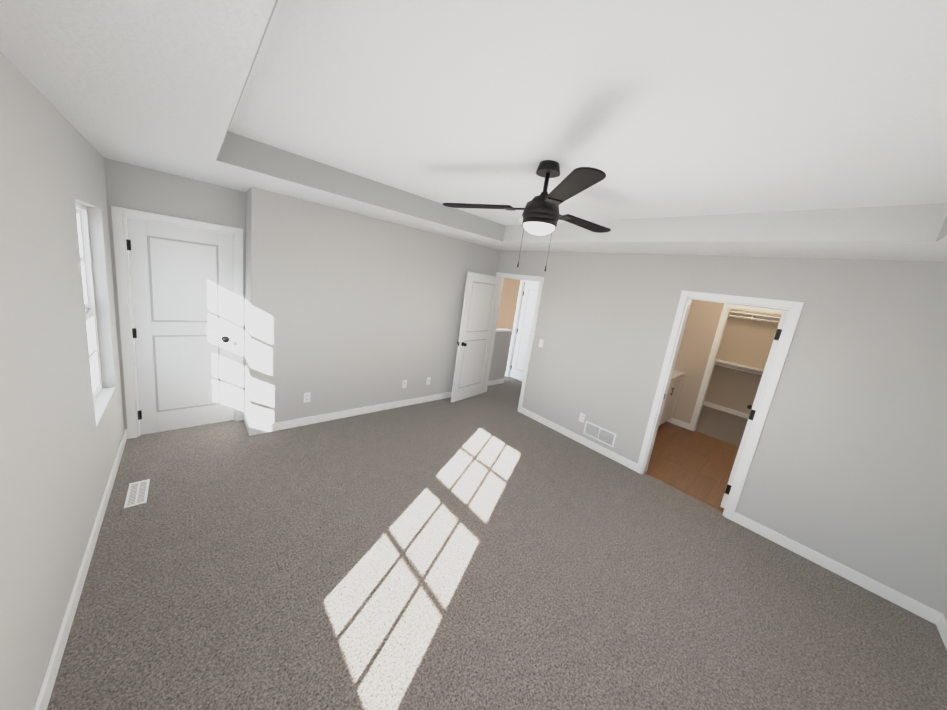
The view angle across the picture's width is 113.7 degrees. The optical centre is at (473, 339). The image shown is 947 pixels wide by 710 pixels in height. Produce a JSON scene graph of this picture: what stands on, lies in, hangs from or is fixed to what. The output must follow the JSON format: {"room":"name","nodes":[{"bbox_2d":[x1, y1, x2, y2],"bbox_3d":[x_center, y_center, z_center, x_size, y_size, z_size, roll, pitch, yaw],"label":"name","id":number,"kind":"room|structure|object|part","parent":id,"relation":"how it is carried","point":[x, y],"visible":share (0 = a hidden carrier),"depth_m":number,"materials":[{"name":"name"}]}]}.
{"room":"empty bedroom","nodes":[
{"label":"empty bedroom","id":0,"kind":"room"},
{"bbox_2d":[0,51,123,709],"bbox_3d":[-1.470,0.155,0.782,0.180,2.800,5.370,-2,14,-43],"label":"wall","id":1,"kind":"structure","parent":0,"point":[58,449],"depth_m":1.34,"materials":[{"name":"grey paint"}]},
{"bbox_2d":[34,429,127,709],"bbox_3d":[-1.579,1.470,1.095,0.020,0.095,5.130,-2,14,-43],"label":"baseboard","id":2,"kind":"structure","parent":1,"relation":"attached to","point":[45,692],"depth_m":1.56,"materials":[{"name":"white paint"}]},
{"bbox_2d":[75,202,114,425],"bbox_3d":[-2.717,-0.203,2.158,0.128,1.440,0.790,-2,14,-43],"label":"window","id":3,"kind":"structure","parent":1,"relation":"in","point":[101,395],"depth_m":2.37,"materials":[{"name":"white plastic"}]},
{"bbox_2d":[104,158,245,436],"bbox_3d":[-2.809,-0.449,3.026,0.920,2.800,0.120,-2,14,-43],"label":"wall","id":4,"kind":"structure","parent":0,"point":[133,187],"depth_m":2.78,"materials":[{"name":"grey paint"}]},
{"bbox_2d":[127,218,233,434],"bbox_3d":[-2.810,-0.061,3.041,0.720,2.015,0.105,-2,14,-43],"label":"door","id":5,"kind":"structure","parent":4,"relation":"in","point":[181,278],"depth_m":3.02,"materials":[{"name":"white paint"}]},
{"bbox_3d":[-2.591,0.000,3.260,0.104,0.064,0.099,-2,14,-43],"label":"knob","id":6,"kind":"part","parent":5,"relation":"part of","materials":[{"name":"black metal"}]},
{"bbox_2d":[126,239,781,494],"bbox_3d":[0.208,0.329,3.255,5.446,1.680,3.919,-2,14,-43],"label":"hinges","id":7,"kind":"object","parent":4,"relation":"attached to","point":[752,412],"depth_m":2.91,"materials":[{"name":"black metal"}]},
{"bbox_2d":[111,206,803,520],"bbox_3d":[0.571,0.273,3.605,6.600,2.100,4.110,-2,14,-43],"label":"door frame","id":8,"kind":"structure","parent":4,"relation":"attached to","point":[120,215],"depth_m":2.99,"materials":[{"name":"white paint"}]},
{"bbox_2d":[245,187,499,426],"bbox_3d":[-1.108,-0.454,4.323,3.340,2.800,0.530,-2,14,-43],"label":"wall","id":9,"kind":"structure","parent":0,"point":[345,310],"depth_m":3.61,"materials":[{"name":"grey paint"}]},
{"bbox_2d":[243,412,249,426],"bbox_3d":[-2.492,0.915,3.395,0.023,0.095,0.390,-2,14,-43],"label":"baseboard","id":10,"kind":"structure","parent":9,"relation":"attached to","point":[245,419],"depth_m":3.42,"materials":[{"name":"white paint"}]},
{"bbox_2d":[304,392,310,402],"bbox_3d":[-1.911,0.666,3.552,0.070,0.114,0.006,-2,14,-43],"label":"outlet","id":11,"kind":"object","parent":9,"relation":"attached to","point":[307,396],"depth_m":3.55,"materials":[{"name":"white plastic"}]},
{"bbox_2d":[246,392,451,435],"bbox_3d":[-1.115,0.925,4.369,3.354,0.095,0.014,-2,14,-43],"label":"baseboard","id":12,"kind":"structure","parent":9,"relation":"attached to","point":[266,428],"depth_m":3.84,"materials":[{"name":"white paint"}]},
{"bbox_2d":[402,380,406,387],"bbox_3d":[-0.985,0.636,4.405,0.070,0.114,0.006,-2,14,-43],"label":"outlet","id":13,"kind":"object","parent":9,"relation":"attached to","point":[404,382],"depth_m":4.40,"materials":[{"name":"white plastic"}]},
{"bbox_2d":[0,0,946,261],"bbox_3d":[0.329,-1.096,2.063,4.260,0.340,5.130,-2,14,-43],"label":"ceiling","id":14,"kind":"structure","parent":0,"point":[787,128],"depth_m":1.31,"materials":[{"name":"white paint"}]},
{"bbox_2d":[517,218,522,223],"bbox_3d":[0.563,-1.351,3.527,0.136,0.041,0.136,-2,14,-43],"label":"smoke detector","id":15,"kind":"object","parent":14,"relation":"attached to","point":[519,220],"visible":0.52,"depth_m":3.49,"materials":[{"name":"white plastic"}]},
{"bbox_2d":[443,160,610,270],"bbox_3d":[0.493,-0.784,2.083,1.176,0.640,1.259,-2,14,-43],"label":"fan","id":16,"kind":"object","parent":14,"relation":"hanging from","point":[541,215],"visible":1,"depth_m":1.88,"materials":[{"name":"black metal"}]},
{"bbox_2d":[47,376,946,709],"bbox_3d":[-0.103,1.310,3.487,5.800,0.060,6.890,-2,14,-43],"label":"floor","id":17,"kind":"structure","parent":0,"point":[483,552],"depth_m":1.97,"materials":[{"name":"grey carpet"}]},
{"bbox_2d":[124,479,149,508],"bbox_3d":[-2.529,1.154,2.328,0.110,0.007,0.310,-2,14,-43],"label":"floor vent","id":18,"kind":"object","parent":17,"relation":"in","point":[137,493],"visible":1,"depth_m":2.31,"materials":[{"name":"white plastic"}]},
{"bbox_2d":[488,329,512,385],"bbox_3d":[0.380,0.338,5.925,0.740,1.080,0.150,-2,14,-43],"label":"wall","id":19,"kind":"structure","parent":0,"point":[500,355],"depth_m":5.96,"materials":[{"name":"grey paint"}]},
{"bbox_2d":[496,278,522,372],"bbox_3d":[1.158,-0.497,6.246,0.120,2.800,3.820,-2,14,-43],"label":"wall","id":20,"kind":"structure","parent":0,"point":[508,302],"depth_m":6.58,"materials":[{"name":"brown paint"}]},
{"bbox_2d":[510,283,538,380],"bbox_3d":[1.144,-0.102,6.216,0.105,2.015,0.720,-2,14,-43],"label":"hall door","id":21,"kind":"structure","parent":20,"relation":"in","point":[529,299],"depth_m":6.35,"materials":[{"name":"white paint"}]},
{"bbox_2d":[645,421,738,511],"bbox_3d":[2.900,1.585,4.254,2.240,0.060,2.270,-2,14,-43],"label":"floor","id":22,"kind":"structure","parent":0,"point":[697,465],"depth_m":3.99,"materials":[{"name":"brown wood"}]},
{"bbox_2d":[659,374,685,425],"bbox_3d":[2.638,0.967,4.823,1.696,0.865,0.586,-2,14,-43],"label":"bathroom vanity","id":23,"kind":"object","parent":22,"relation":"on","point":[672,395],"depth_m":4.97,"materials":[{"name":"white wood"}]},
{"bbox_2d":[670,370,682,381],"bbox_3d":[2.694,0.526,4.739,1.706,0.040,0.581,-2,14,-43],"label":"countertop","id":24,"kind":"structure","parent":23,"relation":"on","point":[676,374],"depth_m":4.92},
{"bbox_2d":[672,300,754,423],"bbox_3d":[3.916,0.165,4.754,0.120,2.800,2.270,-2,14,-43],"label":"wall","id":25,"kind":"structure","parent":0,"point":[700,330],"depth_m":5.01,"materials":[{"name":"beige paint"}]},
{"bbox_2d":[667,418,689,428],"bbox_3d":[3.282,1.348,5.385,0.014,0.095,0.820,-2,14,-43],"label":"baseboard","id":26,"kind":"structure","parent":25,"relation":"attached to","point":[674,421],"depth_m":5.19,"materials":[{"name":"white paint"}]},
{"bbox_2d":[695,405,747,446],"bbox_3d":[4.480,1.533,5.711,2.060,0.060,2.270,-2,14,-43],"label":"floor","id":27,"kind":"structure","parent":0,"point":[722,426],"depth_m":5.50,"materials":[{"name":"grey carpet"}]},
{"bbox_2d":[497,250,946,613],"bbox_3d":[1.868,0.082,3.667,0.120,2.800,4.840,-2,14,-43],"label":"wall","id":28,"kind":"structure","parent":0,"point":[848,467],"depth_m":2.55,"materials":[{"name":"grey paint"}]},
{"bbox_2d":[451,272,500,402],"bbox_3d":[0.065,-0.014,4.938,0.805,2.015,0.207,-2,14,-43],"label":"entry door","id":29,"kind":"structure","parent":28,"relation":"in","point":[477,323],"depth_m":4.90,"materials":[{"name":"white paint"}]},
{"bbox_3d":[-0.189,0.065,4.703,0.110,0.064,0.174,-2,14,-43],"label":"knob","id":30,"kind":"part","parent":29,"relation":"part of","materials":[{"name":"black metal"}]},
{"bbox_2d":[538,339,543,347],"bbox_3d":[0.990,0.057,4.524,0.009,0.114,0.070,-2,14,-43],"label":"light switch","id":31,"kind":"object","parent":28,"relation":"attached to","point":[541,341],"depth_m":4.52,"materials":[{"name":"white plastic"}]},
{"bbox_2d":[521,407,636,470],"bbox_3d":[1.320,1.294,4.205,0.014,0.095,1.730,-2,14,-43],"label":"baseboard","id":32,"kind":"structure","parent":28,"relation":"attached to","point":[614,456],"depth_m":4.06,"materials":[{"name":"white paint"}]},
{"bbox_2d":[579,413,584,422],"bbox_3d":[1.433,1.033,4.081,0.006,0.114,0.070,-2,14,-43],"label":"outlet","id":33,"kind":"object","parent":28,"relation":"attached to","point":[582,415],"depth_m":4.07,"materials":[{"name":"white plastic"}]},
{"bbox_2d":[583,421,615,447],"bbox_3d":[1.588,1.194,3.911,0.015,0.180,0.400,-2,14,-43],"label":"air vent","id":34,"kind":"object","parent":28,"relation":"in","point":[601,434],"visible":1,"depth_m":3.90,"materials":[{"name":"white plastic"}]},
{"bbox_2d":[720,310,787,507],"bbox_3d":[2.916,0.708,3.185,0.730,2.015,0.175,-2,14,-43],"label":"bathroom door","id":35,"kind":"structure","parent":28,"relation":"in","point":[755,402],"depth_m":2.92,"materials":[{"name":"white paint"}]},
{"bbox_3d":[3.137,0.768,3.410,0.104,0.064,0.175,-2,14,-43],"label":"knob","id":36,"kind":"part","parent":35,"relation":"part of","materials":[{"name":"black metal"}]},
{"bbox_2d":[732,512,937,622],"bbox_3d":[2.854,1.814,2.558,0.017,0.095,1.110,-2,14,-43],"label":"baseboard","id":37,"kind":"structure","parent":28,"relation":"attached to","point":[832,565],"depth_m":2.46,"materials":[{"name":"white paint"}]},
{"bbox_2d":[934,612,946,649],"bbox_3d":[1.689,1.995,0.719,4.230,0.095,0.014,-2,14,-43],"label":"baseboard","id":38,"kind":"structure","parent":28,"relation":"attached to","point":[940,620],"depth_m":2.09,"materials":[{"name":"white paint"}]},
{"bbox_2d":[704,309,780,414],"bbox_3d":[5.387,0.117,6.109,0.120,2.800,2.270,-2,14,-43],"label":"wall","id":39,"kind":"structure","parent":0,"point":[747,342],"depth_m":6.10,"materials":[{"name":"beige paint"}]},
{"bbox_2d":[703,401,748,418],"bbox_3d":[5.153,1.436,6.308,0.017,0.095,2.030,-2,14,-43],"label":"baseboard","id":40,"kind":"structure","parent":39,"relation":"attached to","point":[715,406],"depth_m":6.30,"materials":[{"name":"white paint"}]},
{"bbox_2d":[715,311,780,375],"bbox_3d":[5.231,0.065,5.948,0.316,1.118,2.020,-2,14,-43],"label":"closet shelf","id":41,"kind":"object","parent":39,"relation":"attached to","point":[740,367],"visible":0.38,"depth_m":5.93,"materials":[{"name":"white wood"}]}
]}

